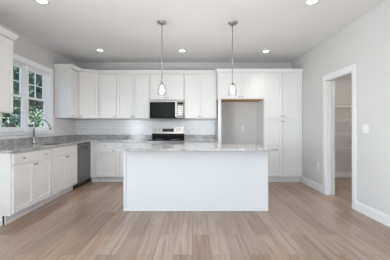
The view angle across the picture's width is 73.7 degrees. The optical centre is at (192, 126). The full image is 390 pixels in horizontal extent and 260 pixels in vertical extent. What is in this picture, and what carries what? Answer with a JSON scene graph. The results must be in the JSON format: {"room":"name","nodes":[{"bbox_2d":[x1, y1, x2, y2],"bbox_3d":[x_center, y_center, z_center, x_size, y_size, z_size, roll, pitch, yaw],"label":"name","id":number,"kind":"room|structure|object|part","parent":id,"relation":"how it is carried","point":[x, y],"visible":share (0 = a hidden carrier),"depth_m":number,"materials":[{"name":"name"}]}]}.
{"room":"kitchen","nodes":[
{"label":"kitchen","id":0,"kind":"room"},
{"bbox_2d":[0,22,74,139],"bbox_3d":[-2.880,-0.170,1.260,0.120,2.740,9.920,0,0,0],"label":"wall","id":1,"kind":"structure","parent":0,"point":[23,46],"depth_m":4.70,"materials":[{"name":"grey paint"}]},
{"bbox_2d":[0,26,18,112],"bbox_3d":[-2.625,-0.734,3.252,0.380,1.088,0.804,0,0,0],"label":"upper cabinet","id":2,"kind":"object","parent":1,"relation":"attached to","point":[6,43],"visible":1,"depth_m":3.49,"materials":[{"name":"white wood"}]},
{"bbox_3d":[-2.490,-0.694,3.415,0.020,0.987,0.365,0,0,0],"label":"door","id":3,"kind":"part","parent":2,"relation":"part of","materials":[{"name":"white wood"}]},
{"bbox_3d":[-2.625,-1.240,3.252,0.380,0.075,0.804,0,0,0],"label":"crown","id":4,"kind":"part","parent":2,"relation":"part of","materials":[{"name":"white wood"}]},
{"bbox_2d":[2,61,46,130],"bbox_3d":[-2.893,-0.495,4.485,0.077,1.126,1.306,0,0,0],"label":"window","id":5,"kind":"structure","parent":1,"relation":"in","point":[24,70],"depth_m":4.47,"materials":[{"name":"white wood"}]},
{"bbox_3d":[-2.893,-0.243,4.149,0.023,0.583,0.573,0,0,0],"label":"sash","id":6,"kind":"part","parent":5,"relation":"part of","materials":[{"name":"white wood"}]},
{"bbox_3d":[-2.918,-0.766,4.149,0.023,0.543,0.573,0,0,0],"label":"sash","id":7,"kind":"part","parent":5,"relation":"part of","materials":[{"name":"white wood"}]},
{"bbox_3d":[-2.918,-0.766,4.822,0.023,0.543,0.573,0,0,0],"label":"sash","id":8,"kind":"part","parent":5,"relation":"part of","materials":[{"name":"white wood"}]},
{"bbox_3d":[-2.893,-0.243,4.822,0.023,0.583,0.573,0,0,0],"label":"sash","id":9,"kind":"part","parent":5,"relation":"part of","materials":[{"name":"white wood"}]},
{"bbox_2d":[0,53,53,136],"bbox_3d":[-2.862,-0.507,4.485,0.155,1.295,1.520,0,0,0],"label":"trim","id":10,"kind":"structure","parent":1,"relation":"attached to","point":[18,59],"depth_m":4.89,"materials":[{"name":"white wood"}]},
{"bbox_2d":[0,116,74,138],"bbox_3d":[-2.815,-0.019,4.679,0.008,0.402,3.079,0,0,0],"label":"tile backsplash","id":11,"kind":"structure","parent":1,"relation":"attached to","point":[61,126],"depth_m":5.50,"materials":[{"name":"white tile"}]},
{"bbox_2d":[53,64,80,117],"bbox_3d":[-2.625,-0.734,5.477,0.380,1.088,0.430,0,0,0],"label":"upper cabinet","id":12,"kind":"object","parent":1,"relation":"attached to","point":[66,78],"visible":1,"depth_m":5.31,"materials":[{"name":"white wood"}]},
{"bbox_3d":[-2.625,-1.240,5.477,0.380,0.075,0.430,0,0,0],"label":"crown","id":13,"kind":"part","parent":12,"relation":"part of","materials":[{"name":"white wood"}]},
{"bbox_3d":[-2.490,-0.694,5.499,0.020,0.987,0.357,0,0,0],"label":"door","id":14,"kind":"part","parent":12,"relation":"part of","materials":[{"name":"white wood"}]},
{"bbox_2d":[0,0,386,62],"bbox_3d":[-0.225,-1.665,1.260,5.430,0.250,10.160,0,0,0],"label":"ceiling","id":15,"kind":"structure","parent":0,"point":[128,31],"depth_m":4.02,"materials":[{"name":"white paint"}]},
{"bbox_2d":[34,0,49,4],"bbox_3d":[-1.840,-1.537,3.180,0.172,0.006,0.172,0,0,0],"label":"recessed light","id":16,"kind":"object","parent":15,"relation":"in","point":[45,2],"visible":1,"depth_m":3.19,"materials":[{"name":"white"}]},
{"bbox_2d":[158,20,165,92],"bbox_3d":[-0.447,-1.002,3.810,0.124,1.075,0.124,0,0,0],"label":"pendant light","id":17,"kind":"object","parent":15,"relation":"hanging from","point":[160,22],"visible":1,"depth_m":3.79,"materials":[{"name":"white glass"}]},
{"bbox_2d":[228,21,236,93],"bbox_3d":[0.587,-1.002,3.830,0.124,1.075,0.124,0,0,0],"label":"pendant light","id":18,"kind":"object","parent":15,"relation":"hanging from","point":[231,23],"visible":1,"depth_m":3.82,"materials":[{"name":"silver metal"}]},
{"bbox_3d":[0.587,-1.067,3.830,0.014,0.855,0.014,0,0,0],"label":"rod","id":19,"kind":"part","parent":18,"relation":"part of","materials":[{"name":"silver metal"}]},
{"bbox_2d":[304,0,319,4],"bbox_3d":[1.466,-1.537,3.190,0.172,0.006,0.172,0,0,0],"label":"recessed light","id":20,"kind":"object","parent":15,"relation":"in","point":[307,2],"visible":1,"depth_m":3.20,"materials":[{"name":"white"}]},
{"bbox_2d":[0,177,389,259],"bbox_3d":[0.615,1.260,1.210,7.470,0.120,10.420,0,0,0],"label":"floor","id":21,"kind":"structure","parent":0,"point":[89,221],"depth_m":2.98,"materials":[{"name":"wood"}]},
{"bbox_2d":[0,148,51,225],"bbox_3d":[-2.490,0.758,3.623,0.640,0.884,0.917,0,0,0],"label":"base cabinet","id":22,"kind":"object","parent":21,"relation":"on","point":[26,176],"visible":0.98,"depth_m":3.41,"materials":[{"name":"white wood"}]},
{"bbox_3d":[-2.515,0.758,3.171,0.590,0.884,0.012,0,0,0],"label":"panel","id":23,"kind":"part","parent":22,"relation":"part of","materials":[{"name":"white wood"}]},
{"bbox_3d":[-2.210,0.780,3.413,0.020,0.585,0.431,0,0,0],"label":"door","id":24,"kind":"part","parent":22,"relation":"part of","materials":[{"name":"white wood"}]},
{"bbox_3d":[-2.210,0.404,3.631,0.020,0.138,0.867,0,0,0],"label":"drawer","id":25,"kind":"part","parent":22,"relation":"part of","materials":[{"name":"white wood"}]},
{"bbox_3d":[-2.210,0.780,3.849,0.020,0.585,0.431,0,0,0],"label":"door","id":26,"kind":"part","parent":22,"relation":"part of","materials":[{"name":"white wood"}]},
{"bbox_2d":[0,135,151,152],"bbox_3d":[-1.889,0.250,4.679,1.858,0.132,3.078,0,0,0],"label":"countertop","id":27,"kind":"structure","parent":22,"relation":"on","point":[16,145],"depth_m":5.00,"materials":[{"name":"stone"}]},
{"bbox_2d":[32,119,50,143],"bbox_3d":[-2.606,0.074,4.532,0.334,0.423,0.120,0,0,0],"label":"faucet","id":28,"kind":"object","parent":27,"relation":"on","point":[47,122],"visible":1,"depth_m":4.49,"materials":[{"name":"silver metal"}]},
{"bbox_3d":[-2.612,0.019,4.500,0.293,0.313,0.027,0,0,0],"label":"spout","id":29,"kind":"part","parent":28,"relation":"part of","materials":[{"name":"silver metal"}]},
{"bbox_2d":[46,144,76,202],"bbox_3d":[-2.490,0.758,4.537,0.640,0.884,0.905,0,0,0],"label":"base cabinet","id":30,"kind":"object","parent":21,"relation":"on","point":[64,158],"visible":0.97,"depth_m":4.47,"materials":[{"name":"white wood"}]},
{"bbox_3d":[-2.210,0.780,4.319,0.020,0.585,0.432,0,0,0],"label":"door","id":31,"kind":"part","parent":30,"relation":"part of","materials":[{"name":"white wood"}]},
{"bbox_3d":[-2.210,0.780,4.756,0.020,0.585,0.432,0,0,0],"label":"door","id":32,"kind":"part","parent":30,"relation":"part of","materials":[{"name":"white wood"}]},
{"bbox_2d":[73,142,90,188],"bbox_3d":[-2.493,0.758,5.298,0.614,0.884,0.594,0,0,0],"label":"dishwasher","id":33,"kind":"object","parent":21,"relation":"on","point":[83,149],"visible":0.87,"depth_m":5.23,"materials":[{"name":"grey metal"}]},
{"bbox_3d":[-2.290,1.151,5.298,0.020,0.098,0.594,0,0,0],"label":"kick plate","id":34,"kind":"part","parent":33,"relation":"part of","materials":[{"name":"black plastic"}]},
{"bbox_3d":[-2.210,0.770,5.298,0.036,0.650,0.590,0,0,0],"label":"door","id":35,"kind":"part","parent":33,"relation":"part of","materials":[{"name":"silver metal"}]},
{"bbox_3d":[-2.209,0.390,5.298,0.038,0.104,0.590,0,0,0],"label":"control panel","id":36,"kind":"part","parent":33,"relation":"part of","materials":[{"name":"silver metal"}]},
{"bbox_2d":[90,142,96,181],"bbox_3d":[-2.456,0.758,5.907,0.710,0.884,0.615,0,0,0],"label":"base cabinet","id":37,"kind":"object","parent":21,"relation":"on","point":[93,178],"visible":0.25,"depth_m":5.60,"materials":[{"name":"white wood"}]},
{"bbox_2d":[95,142,116,181],"bbox_3d":[-1.875,0.758,5.890,0.450,0.884,0.640,0,0,0],"label":"base cabinet","id":38,"kind":"object","parent":21,"relation":"on","point":[105,152],"visible":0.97,"depth_m":5.62,"materials":[{"name":"white wood"}]},
{"bbox_3d":[-1.874,0.404,5.610,0.423,0.138,0.020,0,0,0],"label":"drawer","id":39,"kind":"part","parent":38,"relation":"part of","materials":[{"name":"white wood"}]},
{"bbox_3d":[-1.874,0.780,5.610,0.423,0.585,0.020,0,0,0],"label":"door","id":40,"kind":"part","parent":38,"relation":"part of","materials":[{"name":"white wood"}]},
{"bbox_2d":[116,142,147,181],"bbox_3d":[-1.305,0.758,5.890,0.686,0.884,0.640,0,0,0],"label":"base cabinet","id":41,"kind":"object","parent":21,"relation":"on","point":[119,154],"visible":0.27,"depth_m":5.61,"materials":[{"name":"white wood"}]},
{"bbox_3d":[-1.470,0.780,5.610,0.327,0.585,0.020,0,0,0],"label":"door","id":42,"kind":"part","parent":41,"relation":"part of","materials":[{"name":"white wood"}]},
{"bbox_3d":[-1.304,0.404,5.610,0.659,0.138,0.020,0,0,0],"label":"drawer","id":43,"kind":"part","parent":41,"relation":"part of","materials":[{"name":"white wood"}]},
{"bbox_2d":[148,127,183,143],"bbox_3d":[-0.574,0.604,5.856,0.764,1.192,0.707,0,0,0],"label":"range","id":44,"kind":"object","parent":21,"relation":"on","point":[160,135],"visible":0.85,"depth_m":6.15,"materials":[{"name":"silver metal"}]},
{"bbox_3d":[-0.574,0.640,5.588,0.756,0.600,0.045,0,0,0],"label":"oven door","id":45,"kind":"part","parent":44,"relation":"part of","materials":[{"name":"silver metal"}]},
{"bbox_2d":[148,139,183,140],"bbox_3d":[-0.574,0.287,5.860,0.764,0.016,0.600,0,0,0],"label":"cooktop","id":46,"kind":"object","parent":44,"relation":"in","point":[150,139],"depth_m":5.56,"materials":[{"name":"black metal"}]},
{"bbox_2d":[123,151,267,210],"bbox_3d":[0.048,0.758,4.026,2.075,0.884,0.618,0,0,0],"label":"kitchen island","id":47,"kind":"object","parent":21,"relation":"on","point":[152,180],"visible":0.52,"depth_m":3.73,"materials":[{"name":"white wood"}]},
{"bbox_3d":[-0.972,0.758,3.740,0.036,0.884,0.030,0,0,0],"label":"corner post","id":48,"kind":"part","parent":47,"relation":"part of","materials":[{"name":"white wood"}]},
{"bbox_3d":[0.056,1.189,3.724,2.019,0.022,0.014,0,0,0],"label":"shoe moulding","id":49,"kind":"part","parent":47,"relation":"part of","materials":[{"name":"white wood"}]},
{"bbox_2d":[116,144,277,150],"bbox_3d":[0.058,0.301,3.905,2.145,0.030,0.960,0,0,0],"label":"island countertop","id":50,"kind":"structure","parent":47,"relation":"on","point":[133,147],"depth_m":3.63,"materials":[{"name":"stone"}]},
{"bbox_3d":[1.075,0.758,3.740,0.020,0.884,0.030,0,0,0],"label":"corner post","id":51,"kind":"part","parent":47,"relation":"part of","materials":[{"name":"white wood"}]},
{"bbox_2d":[184,142,217,143],"bbox_3d":[0.178,0.758,5.890,0.728,0.884,0.640,0,0,0],"label":"base cabinet","id":52,"kind":"object","parent":21,"relation":"on","point":[184,142],"visible":0.04,"depth_m":5.61,"materials":[{"name":"white wood"}]},
{"bbox_2d":[184,135,217,141],"bbox_3d":[0.179,0.250,5.896,0.731,0.132,0.643,0,0,0],"label":"countertop","id":53,"kind":"structure","parent":52,"relation":"on","point":[188,138],"depth_m":6.20,"materials":[{"name":"stone"}]},
{"bbox_2d":[218,99,220,143],"bbox_3d":[0.584,0.302,5.906,0.072,1.796,0.612,0,0,0],"label":"panel","id":54,"kind":"object","parent":21,"relation":"on","point":[219,100],"visible":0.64,"depth_m":5.60,"materials":[{"name":"white wood"}]},
{"bbox_2d":[257,69,302,181],"bbox_3d":[1.956,-0.024,5.885,0.825,2.448,0.659,0,0,0],"label":"pantry cabinet","id":55,"kind":"object","parent":21,"relation":"on","point":[279,114],"visible":0.9,"depth_m":5.62,"materials":[{"name":"white wood"}]},
{"bbox_3d":[1.747,-0.676,5.610,0.379,0.963,0.020,0,0,0],"label":"door","id":56,"kind":"part","parent":55,"relation":"part of","materials":[{"name":"white wood"}]},
{"bbox_3d":[1.747,0.445,5.610,0.379,1.235,0.020,0,0,0],"label":"door","id":57,"kind":"part","parent":55,"relation":"part of","materials":[{"name":"white wood"}]},
{"bbox_3d":[1.956,-1.210,5.577,0.825,0.075,0.043,0,0,0],"label":"crown","id":58,"kind":"part","parent":55,"relation":"part of","materials":[{"name":"white wood"}]},
{"bbox_3d":[2.131,-0.676,5.610,0.379,0.963,0.020,0,0,0],"label":"door","id":59,"kind":"part","parent":55,"relation":"part of","materials":[{"name":"white wood"}]},
{"bbox_3d":[2.131,0.445,5.610,0.379,1.235,0.020,0,0,0],"label":"door","id":60,"kind":"part","parent":55,"relation":"part of","materials":[{"name":"white wood"}]},
{"bbox_2d":[75,63,351,171],"bbox_3d":[0.665,-0.170,6.280,7.210,2.740,0.120,0,0,0],"label":"wall","id":61,"kind":"structure","parent":0,"point":[234,115],"depth_m":6.22,"materials":[{"name":"grey paint"}]},
{"bbox_2d":[67,69,98,118],"bbox_3d":[-2.474,-0.734,5.940,0.683,1.088,0.542,0,0,0],"label":"upper cabinet","id":62,"kind":"object","parent":61,"relation":"attached to","point":[88,78],"visible":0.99,"depth_m":5.79,"materials":[{"name":"white wood"}]},
{"bbox_3d":[-2.313,-0.694,5.788,0.386,0.987,0.020,0,0,-29],"label":"door","id":63,"kind":"part","parent":62,"relation":"part of","materials":[{"name":"white wood"}]},
{"bbox_3d":[-2.300,-1.240,5.773,0.389,0.075,0.043,0,0,-27],"label":"crown","id":64,"kind":"part","parent":62,"relation":"part of","materials":[{"name":"white wood"}]},
{"bbox_2d":[97,70,116,118],"bbox_3d":[-1.927,-0.734,6.021,0.411,1.088,0.373,0,0,0],"label":"upper cabinet","id":65,"kind":"object","parent":61,"relation":"attached to","point":[107,78],"visible":0.95,"depth_m":5.90,"materials":[{"name":"white wood"}]},
{"bbox_3d":[-1.927,-1.240,5.856,0.411,0.075,0.043,0,0,0],"label":"crown","id":66,"kind":"part","parent":65,"relation":"part of","materials":[{"name":"white wood"}]},
{"bbox_2d":[116,70,149,118],"bbox_3d":[-1.344,-0.734,6.021,0.752,1.088,0.373,0,0,0],"label":"upper cabinet","id":67,"kind":"object","parent":61,"relation":"attached to","point":[133,86],"visible":0.99,"depth_m":5.90,"materials":[{"name":"white wood"}]},
{"bbox_3d":[-1.529,-0.694,5.890,0.365,0.987,0.020,0,0,0],"label":"door","id":68,"kind":"part","parent":67,"relation":"part of","materials":[{"name":"white wood"}]},
{"bbox_3d":[-1.344,-1.240,5.856,0.752,0.075,0.043,0,0,0],"label":"crown","id":69,"kind":"part","parent":67,"relation":"part of","materials":[{"name":"white wood"}]},
{"bbox_3d":[-1.159,-0.694,5.890,0.365,0.987,0.020,0,0,0],"label":"door","id":70,"kind":"part","parent":67,"relation":"part of","materials":[{"name":"white wood"}]},
{"bbox_2d":[75,119,214,134],"bbox_3d":[-1.133,-0.019,6.215,3.355,0.402,0.008,0,0,0],"label":"tile backsplash","id":71,"kind":"structure","parent":61,"relation":"attached to","point":[82,126],"depth_m":6.21,"materials":[{"name":"white tile"}]},
{"bbox_2d":[149,70,183,98],"bbox_3d":[-0.580,-0.948,6.021,0.772,0.661,0.373,0,0,0],"label":"upper cabinet","id":72,"kind":"object","parent":61,"relation":"attached to","point":[173,80],"visible":0.79,"depth_m":5.88,"materials":[{"name":"white wood"}]},
{"bbox_3d":[-0.770,-0.907,5.890,0.375,0.560,0.020,0,0,0],"label":"door","id":73,"kind":"part","parent":72,"relation":"part of","materials":[{"name":"white wood"}]},
{"bbox_3d":[-0.580,-1.240,5.856,0.772,0.075,0.043,0,0,0],"label":"crown","id":74,"kind":"part","parent":72,"relation":"part of","materials":[{"name":"white wood"}]},
{"bbox_2d":[150,99,183,118],"bbox_3d":[-0.572,-0.399,5.980,0.756,0.430,0.460,0,0,0],"label":"microwave","id":75,"kind":"object","parent":72,"relation":"attached to","point":[159,108],"visible":0.99,"depth_m":5.79,"materials":[{"name":"silver metal"}]},
{"bbox_3d":[-0.655,-0.384,5.804,0.590,0.371,0.032,0,0,0],"label":"door","id":76,"kind":"part","parent":75,"relation":"part of","materials":[{"name":"black glass"}]},
{"bbox_3d":[-0.572,-0.191,5.813,0.756,0.014,0.054,0,0,0],"label":"trim","id":77,"kind":"part","parent":75,"relation":"part of","materials":[{"name":"silver plastic"}]},
{"bbox_3d":[-0.366,-0.399,5.770,0.032,0.340,0.040,0,0,0],"label":"handle","id":78,"kind":"part","parent":75,"relation":"part of","materials":[{"name":"silver metal"}]},
{"bbox_3d":[-0.275,-0.384,5.804,0.161,0.371,0.032,0,0,0],"label":"control panel","id":79,"kind":"part","parent":75,"relation":"part of","materials":[{"name":"grey metal"}]},
{"bbox_3d":[-0.390,-0.907,5.890,0.375,0.560,0.020,0,0,0],"label":"door","id":80,"kind":"part","parent":72,"relation":"part of","materials":[{"name":"white wood"}]},
{"bbox_2d":[184,70,216,118],"bbox_3d":[0.180,-0.734,6.021,0.736,1.088,0.373,0,0,0],"label":"upper cabinet","id":81,"kind":"object","parent":61,"relation":"attached to","point":[200,86],"visible":0.98,"depth_m":5.90,"materials":[{"name":"white wood"}]},
{"bbox_3d":[-0.002,-0.694,5.890,0.355,0.987,0.020,0,0,0],"label":"door","id":82,"kind":"part","parent":81,"relation":"part of","materials":[{"name":"white wood"}]},
{"bbox_3d":[0.180,-1.240,5.856,0.736,0.075,0.043,0,0,0],"label":"crown","id":83,"kind":"part","parent":81,"relation":"part of","materials":[{"name":"white wood"}]},
{"bbox_3d":[0.358,-0.694,5.890,0.355,0.987,0.020,0,0,0],"label":"door","id":84,"kind":"part","parent":81,"relation":"part of","materials":[{"name":"white wood"}]},
{"bbox_2d":[215,69,264,101],"bbox_3d":[1.022,-0.922,5.883,1.037,0.651,0.657,0,0,0],"label":"upper cabinet","id":85,"kind":"object","parent":61,"relation":"attached to","point":[248,86],"visible":0.99,"depth_m":5.62,"materials":[{"name":"white wood"}]},
{"bbox_3d":[0.799,-0.885,5.610,0.485,0.544,0.020,0,0,0],"label":"door","id":86,"kind":"part","parent":85,"relation":"part of","materials":[{"name":"white wood"}]},
{"bbox_3d":[1.022,-1.210,5.883,1.037,0.075,0.657,0,0,0],"label":"crown","id":87,"kind":"part","parent":85,"relation":"part of","materials":[{"name":"white wood"}]},
{"bbox_3d":[1.081,-0.600,5.910,0.915,0.006,0.580,0,0,0],"label":"underside panel","id":88,"kind":"part","parent":85,"relation":"part of","materials":[{"name":"brown wood"}]},
{"bbox_3d":[1.290,-0.885,5.610,0.485,0.544,0.020,0,0,0],"label":"door","id":89,"kind":"part","parent":85,"relation":"part of","materials":[{"name":"white wood"}]},
{"bbox_2d":[335,172,351,176],"bbox_3d":[3.330,1.133,6.213,1.640,0.135,0.015,0,0,0],"label":"baseboard","id":90,"kind":"structure","parent":61,"relation":"attached to","point":[337,174],"depth_m":6.21,"materials":[{"name":"white wood"}]},
{"bbox_2d":[335,147,351,157],"bbox_3d":[3.330,0.604,6.060,1.603,0.260,0.307,0,0,0],"label":"wire shelf","id":91,"kind":"object","parent":61,"relation":"attached to","point":[335,147],"visible":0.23,"depth_m":6.01,"materials":[{"name":"white metal"}]},
{"bbox_2d":[335,105,351,115],"bbox_3d":[3.330,-0.361,6.060,1.603,0.260,0.307,0,0,0],"label":"wire shelf","id":92,"kind":"object","parent":61,"relation":"attached to","point":[335,105],"visible":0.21,"depth_m":5.93,"materials":[{"name":"white metal"}]},
{"bbox_2d":[292,0,389,215],"bbox_3d":[2.440,-0.170,1.260,0.140,2.740,9.920,0,0,0],"label":"wall","id":93,"kind":"structure","parent":0,"point":[365,42],"depth_m":3.62,"materials":[{"name":"grey paint"}]},
{"bbox_2d":[300,176,322,192],"bbox_3d":[2.362,1.133,5.197,0.015,0.135,0.995,0,0,0],"label":"baseboard","id":94,"kind":"structure","parent":93,"relation":"attached to","point":[310,183],"depth_m":5.12,"materials":[{"name":"white wood"}]},
{"bbox_2d":[323,63,356,209],"bbox_3d":[2.440,0.141,4.225,0.176,2.118,0.946,0,0,0],"label":"trim","id":95,"kind":"structure","parent":93,"relation":"attached to","point":[329,80],"depth_m":4.58,"materials":[{"name":"white wood"}]},
{"bbox_2d":[363,125,368,132],"bbox_3d":[2.365,0.025,3.555,0.010,0.114,0.118,0,0,0],"label":"light switch","id":96,"kind":"object","parent":93,"relation":"attached to","point":[365,127],"visible":1,"depth_m":3.54,"materials":[{"name":"white plastic"}]},
{"bbox_2d":[356,201,389,226],"bbox_3d":[2.362,1.133,0.030,0.015,0.135,7.440,0,0,0],"label":"baseboard","id":97,"kind":"structure","parent":93,"relation":"attached to","point":[379,216],"depth_m":3.38,"materials":[{"name":"white wood"}]},
{"bbox_2d":[339,76,351,79],"bbox_3d":[3.390,-1.218,4.560,1.760,0.165,3.320,0,0,0],"label":"ceiling","id":98,"kind":"structure","parent":0,"point":[348,77],"depth_m":6.08,"materials":[{"name":"white paint"}]},
{"label":"outside","id":99,"kind":"structure","parent":0,"visible":0},
{"bbox_3d":[-21.585,1.625,5.000,36.830,0.050,70.000,0,0,0],"label":"ground","id":100,"kind":"structure","parent":99,"visible":0},
{"bbox_2d":[2,109,20,126],"bbox_3d":[-6.540,0.488,9.179,1.646,2.325,1.651,0,0,30],"label":"shrub","id":101,"kind":"object","parent":100,"relation":"on","point":[16,118],"visible":0.07,"depth_m":9.40,"materials":[{"name":"green plant"}]},
{"bbox_2d":[2,67,37,126],"bbox_3d":[-10.464,-1.459,15.339,3.390,6.422,3.707,0,0,-30],"label":"tree","id":102,"kind":"object","parent":100,"relation":"on","point":[3,116],"visible":0.03,"depth_m":14.86,"materials":[{"name":"green plant"}]},
{"bbox_2d":[2,66,42,125],"bbox_3d":[-7.187,-1.262,11.648,3.999,5.938,3.585,0,0,-32],"label":"tree","id":103,"kind":"object","parent":100,"relation":"on","point":[33,104],"visible":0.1,"depth_m":11.22,"materials":[{"name":"green plant"}]},
{"bbox_2d":[19,104,42,126],"bbox_3d":[-5.006,0.444,8.363,1.662,2.358,1.404,0,0,0],"label":"shrub","id":104,"kind":"object","parent":100,"relation":"on","point":[39,114],"visible":0.12,"depth_m":8.29,"materials":[{"name":"green plant"}]}
]}

